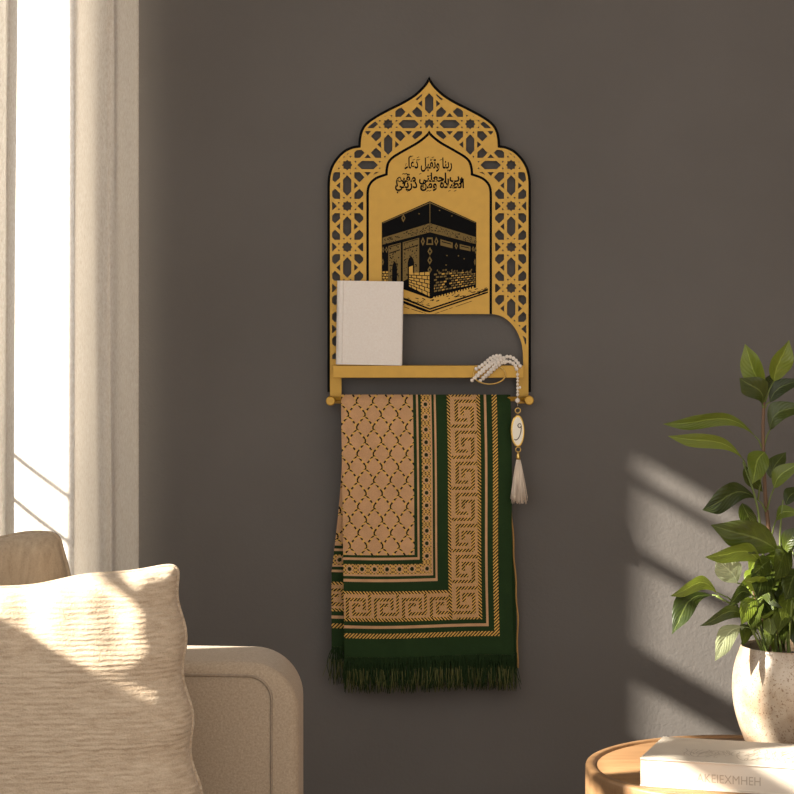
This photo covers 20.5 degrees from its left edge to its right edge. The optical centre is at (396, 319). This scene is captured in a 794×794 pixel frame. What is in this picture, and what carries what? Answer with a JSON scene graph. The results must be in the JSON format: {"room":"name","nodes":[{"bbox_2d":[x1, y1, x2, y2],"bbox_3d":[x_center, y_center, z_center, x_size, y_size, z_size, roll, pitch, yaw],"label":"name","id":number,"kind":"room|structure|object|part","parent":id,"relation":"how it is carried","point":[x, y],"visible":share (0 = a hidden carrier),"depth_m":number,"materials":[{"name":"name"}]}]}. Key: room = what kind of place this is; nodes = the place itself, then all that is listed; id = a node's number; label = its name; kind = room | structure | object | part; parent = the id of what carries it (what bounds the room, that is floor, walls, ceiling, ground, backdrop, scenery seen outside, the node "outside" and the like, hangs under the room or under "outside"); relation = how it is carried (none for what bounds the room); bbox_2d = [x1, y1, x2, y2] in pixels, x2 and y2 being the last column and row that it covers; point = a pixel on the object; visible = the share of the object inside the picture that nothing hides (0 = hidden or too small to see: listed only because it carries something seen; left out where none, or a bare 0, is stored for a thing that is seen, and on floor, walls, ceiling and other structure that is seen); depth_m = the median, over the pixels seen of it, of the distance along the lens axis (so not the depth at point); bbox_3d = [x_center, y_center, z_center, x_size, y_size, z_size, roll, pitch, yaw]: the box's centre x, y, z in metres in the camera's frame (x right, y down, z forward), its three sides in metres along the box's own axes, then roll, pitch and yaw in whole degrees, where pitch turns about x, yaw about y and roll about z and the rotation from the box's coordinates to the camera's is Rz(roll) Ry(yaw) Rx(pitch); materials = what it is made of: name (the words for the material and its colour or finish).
{"room":"living room","nodes":[
{"label":"living room","id":0,"kind":"room"},
{"bbox_2d":[139,0,793,793],"bbox_3d":[0.600,-0.100,4.460,3.800,2.600,0.120,0,0,0],"label":"wall","id":1,"kind":"structure","parent":0,"point":[654,138],"depth_m":4.40,"materials":[{"name":"grey paint"}]},
{"bbox_2d":[326,77,533,405],"bbox_3d":[0.065,-0.158,4.365,0.410,0.654,0.070,0,0,0],"label":"shelf","id":2,"kind":"object","parent":1,"relation":"attached to","point":[429,225],"visible":0.99,"depth_m":4.38,"materials":[{"name":"gold metal"}]},
{"bbox_3d":[-0.131,0.160,4.355,0.018,0.018,0.049,0,0,0],"label":"rod knob","id":3,"kind":"part","parent":2,"relation":"part of","materials":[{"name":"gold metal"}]},
{"bbox_2d":[336,281,403,364],"bbox_3d":[-0.054,0.006,4.350,0.133,0.167,0.036,0,0,3],"label":"book","id":4,"kind":"object","parent":2,"relation":"on","point":[369,327],"visible":1,"depth_m":4.33,"materials":[{"name":"white paper"}]},
{"bbox_2d":[323,395,521,693],"bbox_3d":[0.049,0.443,4.351,0.394,0.591,0.040,0,0,0],"label":"mat","id":5,"kind":"object","parent":2,"relation":"hanging from","point":[424,577],"visible":1,"depth_m":4.34,"materials":[{"name":"green fabric"}]},
{"bbox_2d":[333,365,523,377],"bbox_3d":[0.062,0.102,4.357,0.376,0.024,0.050,0,0,0],"label":"shelf board","id":6,"kind":"object","parent":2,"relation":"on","point":[339,371],"depth_m":4.33,"materials":[{"name":"gold metal"}]},
{"bbox_3d":[0.064,0.156,4.351,0.378,0.009,0.009,0,0,0],"label":"hanging rod","id":7,"kind":"part","parent":2,"relation":"part of","materials":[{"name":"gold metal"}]},
{"bbox_2d":[382,201,487,313],"bbox_3d":[0.073,-0.125,4.379,0.215,0.224,0.001,0,0,0],"label":"print","id":8,"kind":"object","parent":2,"relation":"attached to","point":[438,249],"depth_m":4.38,"materials":[{"name":"black paint"}]},
{"bbox_2d":[470,354,527,503],"bbox_3d":[0.201,0.215,4.328,0.113,0.296,0.030,0,0,0],"label":"bead strand","id":9,"kind":"object","parent":2,"relation":"hanging from","point":[518,492],"visible":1,"depth_m":4.32,"materials":[{"name":"beige plastic"}]},
{"bbox_3d":[0.260,0.158,4.355,0.018,0.018,0.049,0,0,0],"label":"rod knob","id":10,"kind":"part","parent":2,"relation":"part of","materials":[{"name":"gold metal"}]},
{"bbox_3d":[0.600,1.250,1.860,3.800,0.100,5.320,0,0,0],"label":"floor","id":11,"kind":"structure","parent":0,"visible":0},
{"bbox_2d":[184,645,302,793],"bbox_3d":[-0.612,0.810,2.440,0.935,0.780,1.960,0,0,0],"label":"sofa","id":12,"kind":"object","parent":11,"relation":"on","point":[247,701],"visible":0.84,"depth_m":3.24,"materials":[{"name":"beige fabric"}]},
{"bbox_2d":[0,530,70,585],"bbox_3d":[-0.695,0.567,3.163,0.510,0.527,0.122,0,0,5],"label":"throw cushion","id":13,"kind":"object","parent":12,"relation":"on","point":[33,556],"visible":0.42,"depth_m":3.14,"materials":[{"name":"beige fabric"}]},
{"bbox_2d":[0,564,202,793],"bbox_3d":[-0.548,0.589,2.998,0.598,0.499,0.210,0,0,-5],"label":"throw cushion","id":14,"kind":"object","parent":12,"relation":"on","point":[95,698],"visible":1,"depth_m":2.95,"materials":[{"name":"beige fabric"}]},
{"bbox_2d":[585,735,749,793],"bbox_3d":[0.594,0.975,3.700,0.552,0.453,0.552,0,0,0],"label":"side table","id":15,"kind":"object","parent":11,"relation":"on","point":[615,769],"visible":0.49,"depth_m":3.68,"materials":[{"name":"brown wood"}]},
{"bbox_2d":[640,736,793,793],"bbox_3d":[0.557,0.728,3.592,0.285,0.046,0.192,0,0,18],"label":"book","id":16,"kind":"object","parent":15,"relation":"on","point":[672,762],"visible":1,"depth_m":3.53,"materials":[{"name":"beige paper"}]},
{"bbox_2d":[664,340,793,743],"bbox_3d":[0.661,0.393,3.819,0.424,0.717,0.224,0,0,0],"label":"potted plant","id":17,"kind":"object","parent":15,"relation":"on","point":[763,669],"visible":0.98,"depth_m":3.76,"materials":[{"name":"plant"}]},
{"bbox_3d":[0.598,0.539,3.769,0.108,0.137,0.017,0,0,-17],"label":"stem","id":18,"kind":"part","parent":17,"relation":"part of","materials":[{"name":"green plant"}]},
{"bbox_3d":[0.629,0.426,3.793,0.068,0.364,0.020,0,0,0],"label":"stem","id":19,"kind":"part","parent":17,"relation":"part of","materials":[{"name":"green plant"}]},
{"bbox_3d":[0.688,0.658,3.820,0.210,0.186,0.210,0,0,0],"label":"pot","id":20,"kind":"part","parent":17,"relation":"part of","materials":[{"name":"ceramic"}]},
{"bbox_3d":[0.626,0.535,3.807,0.049,0.137,0.005,0,0,-12],"label":"stem","id":21,"kind":"part","parent":17,"relation":"part of","materials":[{"name":"green plant"}]},
{"bbox_3d":[0.653,0.377,3.814,0.044,0.470,0.012,0,0,-23],"label":"stem","id":22,"kind":"part","parent":17,"relation":"part of","materials":[{"name":"brown"}]},
{"bbox_3d":[0.653,0.531,3.777,0.005,0.139,0.044,0,0,43],"label":"stem","id":23,"kind":"part","parent":17,"relation":"part of","materials":[{"name":"green plant"}]},
{"bbox_3d":[0.672,0.460,3.798,0.010,0.300,0.033,0,0,45],"label":"stem","id":24,"kind":"part","parent":17,"relation":"part of","materials":[{"name":"green plant"}]},
{"bbox_3d":[0.670,0.540,3.760,0.007,0.128,0.034,0,0,0],"label":"stem","id":25,"kind":"part","parent":17,"relation":"part of","materials":[{"name":"green plant"}]},
{"bbox_3d":[0.600,-1.450,2.860,3.800,0.100,3.320,0,0,0],"label":"ceiling","id":26,"kind":"structure","parent":0,"visible":0},
{"bbox_2d":[0,0,138,575],"bbox_3d":[-0.696,-0.090,4.198,0.378,2.540,0.273,0,0,0],"label":"curtain","id":27,"kind":"object","parent":26,"relation":"hanging from","point":[69,69],"visible":0.7,"depth_m":4.17,"materials":[{"name":"fabric"}]}
]}

